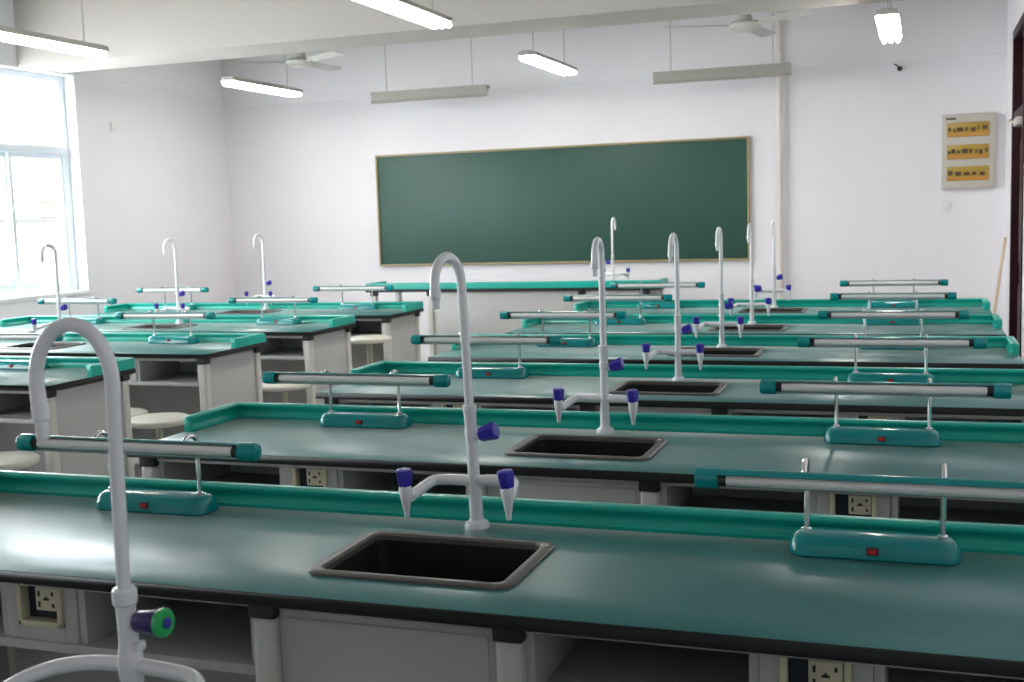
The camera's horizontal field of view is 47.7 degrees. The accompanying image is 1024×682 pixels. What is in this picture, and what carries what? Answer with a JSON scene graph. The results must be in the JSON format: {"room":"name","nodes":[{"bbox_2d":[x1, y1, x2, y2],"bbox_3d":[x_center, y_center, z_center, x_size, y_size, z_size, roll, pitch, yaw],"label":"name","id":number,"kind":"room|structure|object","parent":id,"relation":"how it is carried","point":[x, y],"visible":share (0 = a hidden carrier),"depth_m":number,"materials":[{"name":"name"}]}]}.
{"room":"science classroom","nodes":[
{"label":"science classroom","id":0,"kind":"room"},
{"bbox_2d":[0,0,233,325],"bbox_3d":[-5.332,-0.718,6.338,0.220,3.400,13.200,0,7,19],"label":"wall","id":1,"kind":"structure","parent":0,"point":[157,178],"depth_m":11.08,"materials":[{"name":"paint"}]},
{"bbox_2d":[0,68,92,302],"bbox_3d":[-4.251,-1.263,9.343,0.220,1.915,2.130,0,7,19],"label":"window","id":2,"kind":"structure","parent":1,"relation":"in","point":[15,291],"depth_m":10.02,"materials":[{"name":"silver metal"}]},
{"bbox_2d":[111,122,117,131],"bbox_3d":[-3.669,-1.978,10.691,0.013,0.086,0.086,0,7,19],"label":"wall socket","id":3,"kind":"object","parent":1,"relation":"attached to","point":[114,127],"visible":1,"depth_m":10.69,"materials":[{"name":"white paint"}]},
{"bbox_2d":[76,60,222,96],"bbox_3d":[-3.467,-2.744,11.242,0.020,0.550,2.280,0,7,19],"label":"beam","id":4,"kind":"structure","parent":1,"relation":"attached to","point":[201,77],"depth_m":11.54,"materials":[{"name":"paint"}]},
{"bbox_2d":[134,457,142,477],"bbox_3d":[-1.536,1.054,5.212,8.310,0.120,13.800,0,7,19],"label":"floor","id":5,"kind":"structure","parent":0,"point":[138,469],"depth_m":7.25,"materials":[{"name":"stone"}]},
{"bbox_2d":[0,451,39,469],"bbox_3d":[-2.335,0.767,5.331,0.340,0.475,0.340,0,7,19],"label":"stool","id":6,"kind":"object","parent":5,"relation":"on","point":[9,460],"visible":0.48,"depth_m":5.26,"materials":[{"name":"white plastic"}]},
{"bbox_2d":[0,356,135,476],"bbox_3d":[-3.386,0.525,6.196,2.860,0.837,0.639,0,7,19],"label":"lab bench","id":7,"kind":"object","parent":5,"relation":"on","point":[74,386],"visible":0.51,"depth_m":5.74,"materials":[{"name":"plastic"}]},
{"bbox_2d":[0,393,33,423],"bbox_3d":[-2.619,0.280,5.887,1.048,0.163,0.533,0,7,19],"label":"storage shelf","id":8,"kind":"object","parent":7,"relation":"attached to","point":[14,407],"depth_m":5.78,"materials":[{"name":"plastic"}]},
{"bbox_2d":[0,331,62,369],"bbox_3d":[-2.614,0.046,6.077,0.707,0.206,0.144,0,7,19],"label":"lamp","id":9,"kind":"object","parent":7,"relation":"on","point":[5,364],"visible":0.6,"depth_m":6.03,"materials":[{"name":"teal plastic"}]},
{"bbox_2d":[0,368,135,391],"bbox_3d":[-3.397,0.179,6.159,2.860,0.026,0.639,0,7,19],"label":"countertop","id":10,"kind":"structure","parent":7,"relation":"on","point":[54,378],"depth_m":5.68,"materials":[{"name":"laminate"}]},
{"bbox_2d":[0,332,265,439],"bbox_3d":[-2.948,0.391,7.306,2.860,0.837,0.639,0,7,19],"label":"lab bench","id":11,"kind":"object","parent":5,"relation":"on","point":[220,369],"visible":0.39,"depth_m":6.96,"materials":[{"name":"plastic"}]},
{"bbox_2d":[0,342,85,349],"bbox_3d":[-2.939,0.144,7.251,0.453,0.238,0.328,0,7,19],"label":"sink","id":12,"kind":"object","parent":11,"relation":"in","point":[56,345],"visible":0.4,"depth_m":7.33,"materials":[{"name":"black"}]},
{"bbox_2d":[31,244,67,341],"bbox_3d":[-2.938,-0.305,7.412,0.263,0.636,0.152,0,7,19],"label":"faucet","id":13,"kind":"object","parent":11,"relation":"on","point":[63,307],"visible":0.62,"depth_m":7.44,"materials":[{"name":"white"}]},
{"bbox_2d":[0,341,265,358],"bbox_3d":[-2.959,0.044,7.268,2.860,0.026,0.639,0,7,19],"label":"countertop","id":14,"kind":"structure","parent":11,"relation":"on","point":[200,350],"depth_m":6.86,"materials":[{"name":"laminate"}]},
{"bbox_2d":[128,361,198,386],"bbox_3d":[-2.180,0.145,6.997,1.048,0.163,0.533,0,7,19],"label":"storage shelf","id":15,"kind":"object","parent":11,"relation":"attached to","point":[154,373],"depth_m":6.81,"materials":[{"name":"plastic"}]},
{"bbox_2d":[115,310,215,343],"bbox_3d":[-2.114,-0.088,7.165,0.707,0.206,0.144,0,7,19],"label":"lamp","id":16,"kind":"object","parent":11,"relation":"on","point":[155,339],"visible":1,"depth_m":7.13,"materials":[{"name":"teal plastic"}]},
{"bbox_2d":[130,408,147,417],"bbox_3d":[-2.210,0.633,6.530,0.340,0.475,0.340,0,7,19],"label":"stool","id":17,"kind":"object","parent":5,"relation":"on","point":[134,411],"visible":0.1,"depth_m":6.50,"materials":[{"name":"beige"}]},
{"bbox_2d":[131,412,187,439],"bbox_3d":[-1.913,0.647,6.320,0.340,0.475,0.340,0,7,19],"label":"stool","id":18,"kind":"object","parent":5,"relation":"on","point":[158,421],"visible":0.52,"depth_m":6.21,"materials":[{"name":"beige"}]},
{"bbox_2d":[0,315,355,403],"bbox_3d":[-2.551,0.256,8.431,2.860,0.837,0.639,0,7,19],"label":"lab bench","id":19,"kind":"object","parent":5,"relation":"on","point":[319,342],"visible":0.23,"depth_m":8.17,"materials":[{"name":"plastic"}]},
{"bbox_2d":[37,297,116,323],"bbox_3d":[-3.285,-0.234,8.852,0.707,0.206,0.144,0,7,19],"label":"lamp","id":20,"kind":"object","parent":19,"relation":"on","point":[93,320],"visible":0.73,"depth_m":8.80,"materials":[{"name":"teal plastic"}]},
{"bbox_2d":[121,324,196,328],"bbox_3d":[-2.542,0.009,8.376,0.453,0.238,0.328,0,7,19],"label":"sink","id":21,"kind":"object","parent":19,"relation":"in","point":[143,326],"visible":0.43,"depth_m":8.47,"materials":[{"name":"black"}]},
{"bbox_2d":[154,238,189,323],"bbox_3d":[-2.494,-0.439,8.520,0.263,0.636,0.152,0,7,19],"label":"faucet","id":22,"kind":"object","parent":19,"relation":"on","point":[180,307],"visible":0.78,"depth_m":8.55,"materials":[{"name":"white"}]},
{"bbox_2d":[0,323,355,335],"bbox_3d":[-2.562,-0.090,8.393,2.860,0.026,0.639,0,7,19],"label":"countertop","id":23,"kind":"structure","parent":19,"relation":"on","point":[303,329],"depth_m":8.11,"materials":[{"name":"laminate"}]},
{"bbox_2d":[228,296,317,324],"bbox_3d":[-1.680,-0.222,8.277,0.707,0.206,0.144,0,7,19],"label":"lamp","id":24,"kind":"object","parent":19,"relation":"on","point":[232,300],"visible":1,"depth_m":8.25,"materials":[{"name":"teal plastic"}]},
{"bbox_2d":[260,338,304,359],"bbox_3d":[-1.784,0.010,8.121,1.048,0.163,0.533,0,7,19],"label":"storage shelf","id":25,"kind":"object","parent":19,"relation":"attached to","point":[275,348],"depth_m":8.06,"materials":[{"name":"plastic"}]},
{"bbox_2d":[89,301,423,368],"bbox_3d":[-2.155,0.121,9.555,2.860,0.837,0.639,0,7,19],"label":"lab bench","id":26,"kind":"object","parent":5,"relation":"on","point":[399,320],"visible":0.14,"depth_m":9.32,"materials":[{"name":"plastic"}]},
{"bbox_2d":[137,286,208,309],"bbox_3d":[-2.889,-0.368,9.976,0.707,0.206,0.144,0,7,19],"label":"lamp","id":27,"kind":"object","parent":26,"relation":"on","point":[191,306],"visible":0.83,"depth_m":9.94,"materials":[{"name":"teal plastic"}]},
{"bbox_2d":[216,309,281,313],"bbox_3d":[-2.146,-0.126,9.501,0.453,0.238,0.328,0,7,19],"label":"sink","id":28,"kind":"object","parent":26,"relation":"in","point":[231,311],"visible":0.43,"depth_m":9.59,"materials":[{"name":"black"}]},
{"bbox_2d":[89,308,423,318],"bbox_3d":[-2.166,-0.225,9.518,2.860,0.026,0.639,0,7,19],"label":"countertop","id":29,"kind":"structure","parent":26,"relation":"on","point":[377,313],"depth_m":9.24,"materials":[{"name":"plastic"}]},
{"bbox_2d":[244,234,275,309],"bbox_3d":[-2.088,-0.574,9.641,0.263,0.636,0.152,0,7,19],"label":"faucet","id":30,"kind":"object","parent":26,"relation":"on","point":[269,282],"visible":0.88,"depth_m":9.67,"materials":[{"name":"white"}]},
{"bbox_2d":[313,284,393,309],"bbox_3d":[-1.265,-0.357,9.395,0.707,0.206,0.144,0,7,19],"label":"lamp","id":31,"kind":"object","parent":26,"relation":"on","point":[342,306],"visible":1,"depth_m":9.36,"materials":[{"name":"teal plastic"}]},
{"bbox_2d":[351,321,382,335],"bbox_3d":[-1.388,-0.124,9.246,1.048,0.163,0.533,0,7,19],"label":"storage shelf","id":32,"kind":"object","parent":26,"relation":"attached to","point":[362,327],"depth_m":9.28,"materials":[{"name":"plastic"}]},
{"bbox_2d":[262,382,309,402],"bbox_3d":[-1.468,0.502,7.523,0.340,0.475,0.340,0,7,19],"label":"stool","id":33,"kind":"object","parent":5,"relation":"on","point":[283,388],"visible":0.42,"depth_m":7.37,"materials":[{"name":"beige"}]},
{"bbox_2d":[351,335,391,363],"bbox_3d":[-1.046,0.287,8.597,0.340,0.645,0.340,0,7,19],"label":"stool","id":34,"kind":"object","parent":5,"relation":"on","point":[369,340],"visible":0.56,"depth_m":8.48,"materials":[{"name":"white plastic"}]},
{"bbox_2d":[0,470,1023,681],"bbox_3d":[-0.186,0.820,2.543,2.910,0.837,0.639,0,7,19],"label":"lab bench","id":35,"kind":"object","parent":5,"relation":"on","point":[624,592],"visible":0.97,"depth_m":2.33,"materials":[{"name":"laminate"}]},
{"bbox_2d":[35,586,56,611],"bbox_3d":[-1.006,0.559,2.519,0.058,0.052,0.021,0,7,19],"label":"power socket","id":36,"kind":"object","parent":35,"relation":"attached to","point":[46,597],"depth_m":2.51,"materials":[{"name":"beige plastic"}]},
{"bbox_2d":[0,583,255,674],"bbox_3d":[-0.961,0.565,2.776,1.128,0.163,0.533,0,7,19],"label":"storage shelf","id":37,"kind":"object","parent":35,"relation":"attached to","point":[215,636],"depth_m":2.52,"materials":[{"name":"plastic"}]},
{"bbox_2d":[15,430,261,515],"bbox_3d":[-0.925,0.332,2.950,0.707,0.206,0.144,0,7,19],"label":"lamp","id":38,"kind":"object","parent":35,"relation":"on","point":[138,500],"visible":0.88,"depth_m":2.91,"materials":[{"name":"teal plastic"}]},
{"bbox_2d":[140,502,148,508],"bbox_3d":[-0.931,0.416,2.933,0.024,0.016,0.012,0,7,19],"label":"switch","id":39,"kind":"object","parent":38,"relation":"attached to","point":[143,505],"depth_m":2.93,"materials":[{"name":"red plastic"}]},
{"bbox_2d":[308,530,554,590],"bbox_3d":[-0.162,0.574,2.474,0.453,0.238,0.328,0,7,19],"label":"sink","id":40,"kind":"object","parent":35,"relation":"in","point":[459,561],"visible":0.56,"depth_m":2.57,"materials":[{"name":"grey"}]},
{"bbox_2d":[396,252,518,530],"bbox_3d":[-0.118,0.121,2.624,0.284,0.645,0.164,-2,6,20],"label":"faucet","id":41,"kind":"object","parent":35,"relation":"on","point":[508,483],"visible":1,"depth_m":2.66,"materials":[{"name":"white"}]},
{"bbox_2d":[526,633,1023,681],"bbox_3d":[0.605,0.575,2.225,1.048,0.163,0.533,0,7,19],"label":"storage shelf","id":42,"kind":"object","parent":35,"relation":"attached to","point":[549,657],"depth_m":2.23,"materials":[{"name":"plastic"}]},
{"bbox_2d":[808,659,843,681],"bbox_3d":[0.536,0.569,1.977,0.058,0.052,0.021,0,7,19],"label":"power socket","id":43,"kind":"object","parent":35,"relation":"attached to","point":[819,670],"depth_m":1.97,"materials":[{"name":"beige plastic"}]},
{"bbox_2d":[694,457,1023,565],"bbox_3d":[0.737,0.343,2.365,0.707,0.206,0.144,0,7,19],"label":"lamp","id":44,"kind":"object","parent":35,"relation":"on","point":[941,549],"visible":1,"depth_m":2.34,"materials":[{"name":"teal plastic"}]},
{"bbox_2d":[866,547,878,555],"bbox_3d":[0.731,0.427,2.347,0.024,0.016,0.012,0,7,19],"label":"switch","id":45,"kind":"object","parent":44,"relation":"attached to","point":[870,551],"depth_m":2.34,"materials":[{"name":"red plastic"}]},
{"bbox_2d":[365,278,667,355],"bbox_3d":[0.063,-0.095,10.508,2.740,0.922,0.620,0,7,19],"label":"desk","id":46,"kind":"object","parent":5,"relation":"on","point":[485,300],"visible":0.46,"depth_m":10.25,"materials":[{"name":"laminate"}]},
{"bbox_2d":[365,287,663,292],"bbox_3d":[0.051,-0.484,10.465,2.740,0.026,0.620,0,7,19],"label":"countertop","id":47,"kind":"structure","parent":46,"relation":"on","point":[597,288],"depth_m":10.13,"materials":[{"name":"laminate"}]},
{"bbox_2d":[605,217,629,279],"bbox_3d":[0.879,-0.771,9.997,0.251,0.594,0.146,0,7,19],"label":"faucet","id":48,"kind":"object","parent":46,"relation":"on","point":[611,262],"visible":0.73,"depth_m":9.96,"materials":[{"name":"white"}]},
{"bbox_2d":[127,402,1023,524],"bbox_3d":[0.217,0.687,3.652,2.888,0.837,0.639,0,7,19],"label":"lab bench","id":49,"kind":"object","parent":5,"relation":"on","point":[297,450],"visible":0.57,"depth_m":3.54,"materials":[{"name":"laminate"}]},
{"bbox_2d":[159,461,468,494],"bbox_3d":[-0.558,0.431,3.885,1.106,0.163,0.533,0,7,19],"label":"storage shelf","id":50,"kind":"object","parent":49,"relation":"attached to","point":[236,472],"depth_m":3.82,"materials":[{"name":"plastic"}]},
{"bbox_2d":[307,468,322,485],"bbox_3d":[-0.614,0.426,3.633,0.058,0.052,0.021,0,7,19],"label":"power socket","id":51,"kind":"object","parent":49,"relation":"attached to","point":[314,475],"depth_m":3.62,"materials":[{"name":"beige plastic"}]},
{"bbox_2d":[262,368,450,428],"bbox_3d":[-0.527,0.199,4.059,0.707,0.206,0.144,0,7,19],"label":"lamp","id":52,"kind":"object","parent":49,"relation":"on","point":[350,419],"visible":1,"depth_m":4.03,"materials":[{"name":"teal plastic"}]},
{"bbox_2d":[127,418,1023,483],"bbox_3d":[0.206,0.340,3.615,2.888,0.026,0.639,0,7,19],"label":"countertop","id":53,"kind":"structure","parent":49,"relation":"on","point":[417,447],"depth_m":3.48,"materials":[{"name":"laminate"}]},
{"bbox_2d":[504,433,667,460],"bbox_3d":[0.236,0.440,3.594,0.453,0.238,0.328,0,7,19],"label":"sink","id":54,"kind":"object","parent":49,"relation":"in","point":[596,447],"visible":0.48,"depth_m":3.69,"materials":[{"name":"black"}]},
{"bbox_2d":[552,237,637,433],"bbox_3d":[0.280,-0.013,3.735,0.284,0.645,0.164,0,7,19],"label":"faucet","id":55,"kind":"object","parent":49,"relation":"on","point":[597,251],"visible":1,"depth_m":3.77,"materials":[{"name":"white"}]},
{"bbox_2d":[660,485,1023,524],"bbox_3d":[0.997,0.441,3.338,1.048,0.163,0.533,0,7,19],"label":"storage shelf","id":56,"kind":"object","parent":49,"relation":"attached to","point":[995,511],"depth_m":3.33,"materials":[{"name":"plastic"}]},
{"bbox_2d":[849,494,871,514],"bbox_3d":[0.928,0.436,3.091,0.058,0.052,0.021,0,7,19],"label":"power socket","id":57,"kind":"object","parent":49,"relation":"attached to","point":[859,504],"depth_m":3.08,"materials":[{"name":"beige plastic"}]},
{"bbox_2d":[760,376,1011,446],"bbox_3d":[1.113,0.209,3.486,0.707,0.206,0.144,0,7,19],"label":"lamp","id":58,"kind":"object","parent":49,"relation":"on","point":[928,436],"visible":1,"depth_m":3.46,"materials":[{"name":"teal plastic"}]},
{"bbox_2d":[877,436,885,441],"bbox_3d":[1.107,0.293,3.468,0.024,0.016,0.012,0,7,19],"label":"switch","id":59,"kind":"object","parent":58,"relation":"attached to","point":[879,438],"depth_m":3.47,"materials":[{"name":"red plastic"}]},
{"bbox_2d":[315,361,1023,422],"bbox_3d":[0.630,0.551,4.784,2.860,0.837,0.639,0,7,19],"label":"lab bench","id":60,"kind":"object","parent":5,"relation":"on","point":[742,396],"visible":0.3,"depth_m":4.71,"materials":[{"name":"laminate"}]},
{"bbox_2d":[339,402,579,410],"bbox_3d":[-0.145,0.295,5.017,1.078,0.163,0.533,0,7,19],"label":"storage shelf","id":61,"kind":"object","parent":60,"relation":"attached to","point":[411,404],"depth_m":4.83,"materials":[{"name":"plastic"}]},
{"bbox_2d":[410,333,562,378],"bbox_3d":[-0.100,0.063,5.188,0.707,0.206,0.144,0,7,19],"label":"lamp","id":62,"kind":"object","parent":60,"relation":"on","point":[490,372],"visible":0.89,"depth_m":5.15,"materials":[{"name":"teal plastic"}]},
{"bbox_2d":[609,380,728,395],"bbox_3d":[0.639,0.304,4.729,0.453,0.238,0.328,0,7,19],"label":"sink","id":63,"kind":"object","parent":60,"relation":"in","point":[693,388],"visible":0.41,"depth_m":4.82,"materials":[{"name":"black"}]},
{"bbox_2d":[642,233,703,380],"bbox_3d":[0.681,-0.138,4.844,0.263,0.629,0.152,0,7,19],"label":"faucet","id":64,"kind":"object","parent":60,"relation":"on","point":[699,351],"visible":1,"depth_m":4.88,"materials":[{"name":"white"}]},
{"bbox_2d":[728,412,1023,422],"bbox_3d":[1.398,0.305,4.474,1.048,0.163,0.533,0,7,19],"label":"storage shelf","id":65,"kind":"object","parent":60,"relation":"attached to","point":[853,415],"depth_m":4.26,"materials":[{"name":"plastic"}]},
{"bbox_2d":[798,334,986,382],"bbox_3d":[1.509,0.073,4.621,0.707,0.206,0.144,0,7,19],"label":"lamp","id":66,"kind":"object","parent":60,"relation":"on","point":[806,342],"visible":0.94,"depth_m":4.59,"materials":[{"name":"teal plastic"}]},
{"bbox_2d":[428,334,1023,368],"bbox_3d":[1.027,0.416,5.908,2.860,0.837,0.639,0,7,19],"label":"lab bench","id":67,"kind":"object","parent":5,"relation":"on","point":[1001,352],"visible":0.27,"depth_m":5.77,"materials":[{"name":"plastic"}]},
{"bbox_2d":[499,309,626,346],"bbox_3d":[0.290,-0.072,6.315,0.707,0.206,0.144,0,7,19],"label":"lamp","id":68,"kind":"object","parent":67,"relation":"on","point":[567,341],"visible":0.83,"depth_m":6.27,"materials":[{"name":"teal plastic"}]},
{"bbox_2d":[667,347,765,356],"bbox_3d":[1.036,0.169,5.854,0.453,0.238,0.328,0,7,19],"label":"sink","id":69,"kind":"object","parent":67,"relation":"in","point":[708,351],"visible":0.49,"depth_m":5.94,"materials":[{"name":"black"}]},
{"bbox_2d":[693,227,743,346],"bbox_3d":[1.070,-0.273,5.971,0.263,0.629,0.152,0,7,19],"label":"faucet","id":70,"kind":"object","parent":67,"relation":"on","point":[721,324],"visible":1,"depth_m":6.00,"materials":[{"name":"white"}]},
{"bbox_2d":[428,345,1023,368],"bbox_3d":[1.016,0.070,5.871,2.860,0.026,0.639,0,7,19],"label":"countertop","id":71,"kind":"structure","parent":67,"relation":"on","point":[989,358],"depth_m":5.65,"materials":[{"name":"laminate"}]},
{"bbox_2d":[818,308,969,349],"bbox_3d":[1.889,-0.061,5.752,0.707,0.206,0.144,0,7,19],"label":"lamp","id":72,"kind":"object","parent":67,"relation":"on","point":[956,314],"visible":0.7,"depth_m":5.70,"materials":[{"name":"teal plastic"}]},
{"bbox_2d":[505,314,1006,335],"bbox_3d":[1.423,0.281,7.033,2.860,0.837,0.639,0,7,19],"label":"lab bench","id":73,"kind":"object","parent":5,"relation":"on","point":[659,324],"visible":0.16,"depth_m":7.02,"materials":[{"name":"plastic"}]},
{"bbox_2d":[563,293,672,324],"bbox_3d":[0.689,-0.207,7.439,0.707,0.206,0.144,0,7,19],"label":"lamp","id":74,"kind":"object","parent":73,"relation":"on","point":[640,320],"visible":0.88,"depth_m":7.39,"materials":[{"name":"teal plastic"}]},
{"bbox_2d":[708,324,789,330],"bbox_3d":[1.432,0.035,6.978,0.453,0.238,0.328,0,7,19],"label":"sink","id":75,"kind":"object","parent":73,"relation":"in","point":[746,327],"visible":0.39,"depth_m":7.05,"materials":[{"name":"black"}]},
{"bbox_2d":[728,223,770,324],"bbox_3d":[1.467,-0.411,7.128,0.263,0.629,0.152,0,7,19],"label":"faucet","id":76,"kind":"object","parent":73,"relation":"on","point":[752,289],"visible":0.95,"depth_m":7.16,"materials":[{"name":"white"}]},
{"bbox_2d":[505,323,1006,335],"bbox_3d":[1.412,-0.065,6.995,2.860,0.026,0.639,0,7,19],"label":"countertop","id":77,"kind":"structure","parent":73,"relation":"on","point":[549,328],"depth_m":6.81,"materials":[{"name":"laminate"}]},
{"bbox_2d":[830,291,956,325],"bbox_3d":[2.261,-0.196,6.885,0.707,0.206,0.144,0,7,19],"label":"lamp","id":78,"kind":"object","parent":73,"relation":"on","point":[916,296],"visible":0.87,"depth_m":6.85,"materials":[{"name":"teal plastic"}]},
{"bbox_2d":[574,298,991,313],"bbox_3d":[1.819,0.147,8.158,2.860,0.837,0.639,0,7,19],"label":"lab bench","id":79,"kind":"object","parent":5,"relation":"on","point":[974,305],"visible":0.07,"depth_m":8.24,"materials":[{"name":"plastic"}]},
{"bbox_2d":[609,281,704,308],"bbox_3d":[1.083,-0.341,8.564,0.707,0.206,0.144,0,7,19],"label":"lamp","id":80,"kind":"object","parent":79,"relation":"on","point":[644,305],"visible":0.74,"depth_m":8.54,"materials":[{"name":"teal plastic"}]},
{"bbox_2d":[754,220,790,307],"bbox_3d":[1.860,-0.545,8.253,0.263,0.629,0.152,0,7,19],"label":"faucet","id":81,"kind":"object","parent":79,"relation":"on","point":[773,290],"visible":0.97,"depth_m":8.29,"materials":[{"name":"white"}]},
{"bbox_2d":[738,308,807,312],"bbox_3d":[1.828,-0.100,8.103,0.453,0.238,0.328,0,7,19],"label":"sink","id":82,"kind":"object","parent":79,"relation":"in","point":[744,310],"visible":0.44,"depth_m":8.18,"materials":[{"name":"black"}]},
{"bbox_2d":[581,307,991,313],"bbox_3d":[1.808,-0.200,8.120,2.860,0.026,0.639,0,7,19],"label":"countertop","id":83,"kind":"structure","parent":79,"relation":"on","point":[811,310],"depth_m":8.11,"materials":[{"name":"plastic"}]},
{"bbox_2d":[840,278,947,307],"bbox_3d":[2.639,-0.331,8.016,0.707,0.206,0.144,0,7,19],"label":"lamp","id":84,"kind":"object","parent":79,"relation":"on","point":[943,282],"visible":0.88,"depth_m":7.98,"materials":[{"name":"teal plastic"}]},
{"bbox_2d":[993,237,1006,313],"bbox_3d":[3.970,-0.255,9.528,0.023,1.185,0.438,4,9,43],"label":"wooden pole","id":85,"kind":"object","parent":5,"relation":"on","point":[1005,238],"visible":0.66,"depth_m":9.56,"materials":[{"name":"beige wood"}]},
{"bbox_3d":[-0.533,0.969,1.274,2.860,0.837,0.639,0,7,19],"label":"lab bench","id":86,"kind":"object","parent":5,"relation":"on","visible":0},
{"bbox_2d":[4,317,204,681],"bbox_3d":[-0.509,0.281,1.382,0.299,0.619,0.150,-1,6,20],"label":"faucet","id":87,"kind":"object","parent":86,"relation":"on","point":[130,663],"visible":1,"depth_m":1.40,"materials":[{"name":"white"}]},
{"bbox_2d":[224,53,1006,360],"bbox_3d":[0.621,-1.446,11.302,8.210,3.400,0.200,0,7,19],"label":"wall","id":88,"kind":"structure","parent":0,"point":[863,193],"depth_m":10.71,"materials":[{"name":"paint"}]},
{"bbox_2d":[375,136,749,265],"bbox_3d":[0.405,-1.319,11.261,3.770,1.130,0.043,0,7,19],"label":"chalkboard","id":89,"kind":"object","parent":88,"relation":"attached to","point":[532,205],"visible":0.92,"depth_m":11.21,"materials":[{"name":"green"}]},
{"bbox_2d":[221,0,1007,107],"bbox_3d":[0.542,-2.793,11.051,7.710,0.665,0.020,0,7,19],"label":"beam","id":90,"kind":"structure","parent":88,"relation":"attached to","point":[846,34],"depth_m":10.83,"materials":[{"name":"paint"}]},
{"bbox_2d":[776,11,783,298],"bbox_3d":[2.433,-1.428,10.515,0.062,3.380,0.079,0,7,19],"label":"pipe","id":91,"kind":"object","parent":88,"relation":"attached to","point":[779,148],"visible":0.65,"depth_m":10.47,"materials":[{"name":"white plastic"}]},
{"bbox_2d":[940,201,949,210],"bbox_3d":[3.777,-1.177,10.107,0.086,0.086,0.013,0,7,19],"label":"wall socket","id":92,"kind":"object","parent":88,"relation":"attached to","point":[944,205],"visible":1,"depth_m":10.10,"materials":[{"name":"white plastic"}]},
{"bbox_2d":[941,112,995,189],"bbox_3d":[3.926,-1.633,9.966,0.430,0.640,0.076,0,7,19],"label":"box","id":93,"kind":"object","parent":88,"relation":"attached to","point":[968,139],"visible":1,"depth_m":9.94,"materials":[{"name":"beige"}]},
{"bbox_2d":[1003,0,1023,361],"bbox_3d":[2.149,-0.670,3.707,0.220,3.400,13.200,0,7,19],"label":"wall","id":94,"kind":"structure","parent":0,"point":[1015,10],"depth_m":9.50,"materials":[{"name":"paint"}]},
{"bbox_2d":[1007,12,1023,356],"bbox_3d":[3.832,-0.956,8.623,0.269,2.800,1.090,0,7,19],"label":"door","id":95,"kind":"structure","parent":94,"relation":"in","point":[1017,135],"depth_m":8.99,"materials":[{"name":"red wood"}]},
{"bbox_3d":[-1.647,-2.443,4.833,8.310,0.120,13.800,0,7,19],"label":"ceiling","id":96,"kind":"structure","parent":0,"visible":0},
{"bbox_2d":[0,0,109,56],"bbox_3d":[-3.060,-2.264,7.465,0.160,0.718,1.176,0,7,19],"label":"ceiling light","id":97,"kind":"object","parent":96,"relation":"hanging from","point":[7,34],"visible":1,"depth_m":7.55,"materials":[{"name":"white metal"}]},
{"bbox_2d":[220,54,303,96],"bbox_3d":[-2.251,-2.611,10.424,0.160,0.718,1.176,0,7,19],"label":"ceiling light","id":98,"kind":"object","parent":96,"relation":"hanging from","point":[230,81],"visible":0.76,"depth_m":10.34,"materials":[{"name":"white"}]},
{"bbox_2d":[225,51,343,70],"bbox_3d":[-1.952,-2.749,10.646,1.190,0.504,1.113,0,6,12],"label":"ceiling fan","id":99,"kind":"object","parent":96,"relation":"hanging from","point":[299,60],"visible":0.74,"depth_m":10.46,"materials":[{"name":"white metal"}]},
{"bbox_2d":[354,0,453,28],"bbox_3d":[-0.637,-2.261,6.729,0.160,0.718,1.176,0,7,19],"label":"ceiling light","id":100,"kind":"object","parent":96,"relation":"hanging from","point":[407,9],"visible":1,"depth_m":6.81,"materials":[{"name":"white"}]},
{"bbox_2d":[370,38,489,103],"bbox_3d":[-0.791,-2.668,10.910,1.184,0.798,0.112,0,7,19],"label":"light","id":101,"kind":"object","parent":96,"relation":"hanging from","point":[472,90],"visible":0.84,"depth_m":10.90,"materials":[{"name":"grey metal"}]},
{"bbox_2d":[13,0,901,72],"bbox_3d":[-0.357,-2.545,8.500,7.710,0.550,0.550,0,7,19],"label":"beam","id":102,"kind":"structure","parent":96,"relation":"attached to","point":[136,33],"depth_m":8.77,"materials":[{"name":"paint"}]},
{"bbox_2d":[517,30,577,75],"bbox_3d":[0.297,-2.583,9.423,0.160,0.718,1.176,0,7,19],"label":"ceiling light","id":103,"kind":"object","parent":96,"relation":"hanging from","point":[532,57],"visible":0.96,"depth_m":9.29,"materials":[{"name":"white"}]},
{"bbox_2d":[653,12,791,84],"bbox_3d":[1.803,-2.651,9.998,1.184,0.798,0.112,0,7,19],"label":"light","id":104,"kind":"object","parent":96,"relation":"hanging from","point":[775,69],"visible":1,"depth_m":9.99,"materials":[{"name":"white"}]},
{"bbox_2d":[661,9,812,36],"bbox_3d":[1.851,-2.728,9.335,1.190,0.504,1.113,0,7,19],"label":"ceiling fan","id":105,"kind":"object","parent":96,"relation":"hanging from","point":[745,23],"visible":0.88,"depth_m":9.15,"materials":[{"name":"white metal"}]},
{"bbox_2d":[874,0,901,43],"bbox_3d":[2.618,-2.506,8.038,0.160,0.718,1.176,0,7,19],"label":"ceiling light","id":106,"kind":"object","parent":96,"relation":"hanging from","point":[888,21],"visible":1,"depth_m":7.84,"materials":[{"name":"white"}]},
{"label":"outside","id":107,"kind":"structure","parent":0,"visible":0},
{"bbox_3d":[-14.219,4.186,17.526,23.550,0.200,60.000,0,7,19],"label":"ground","id":108,"kind":"structure","parent":107,"visible":0},
{"bbox_2d":[0,217,60,223],"bbox_3d":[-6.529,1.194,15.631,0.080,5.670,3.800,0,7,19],"label":"balcony railing","id":109,"kind":"object","parent":108,"relation":"on","point":[56,219],"visible":0.02,"depth_m":15.68,"materials":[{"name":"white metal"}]},
{"bbox_2d":[22,79,64,281],"bbox_3d":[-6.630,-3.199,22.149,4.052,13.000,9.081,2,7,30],"label":"window pane","id":110,"kind":"structure","parent":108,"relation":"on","point":[38,106],"depth_m":17.56,"materials":[{"name":"glass"}]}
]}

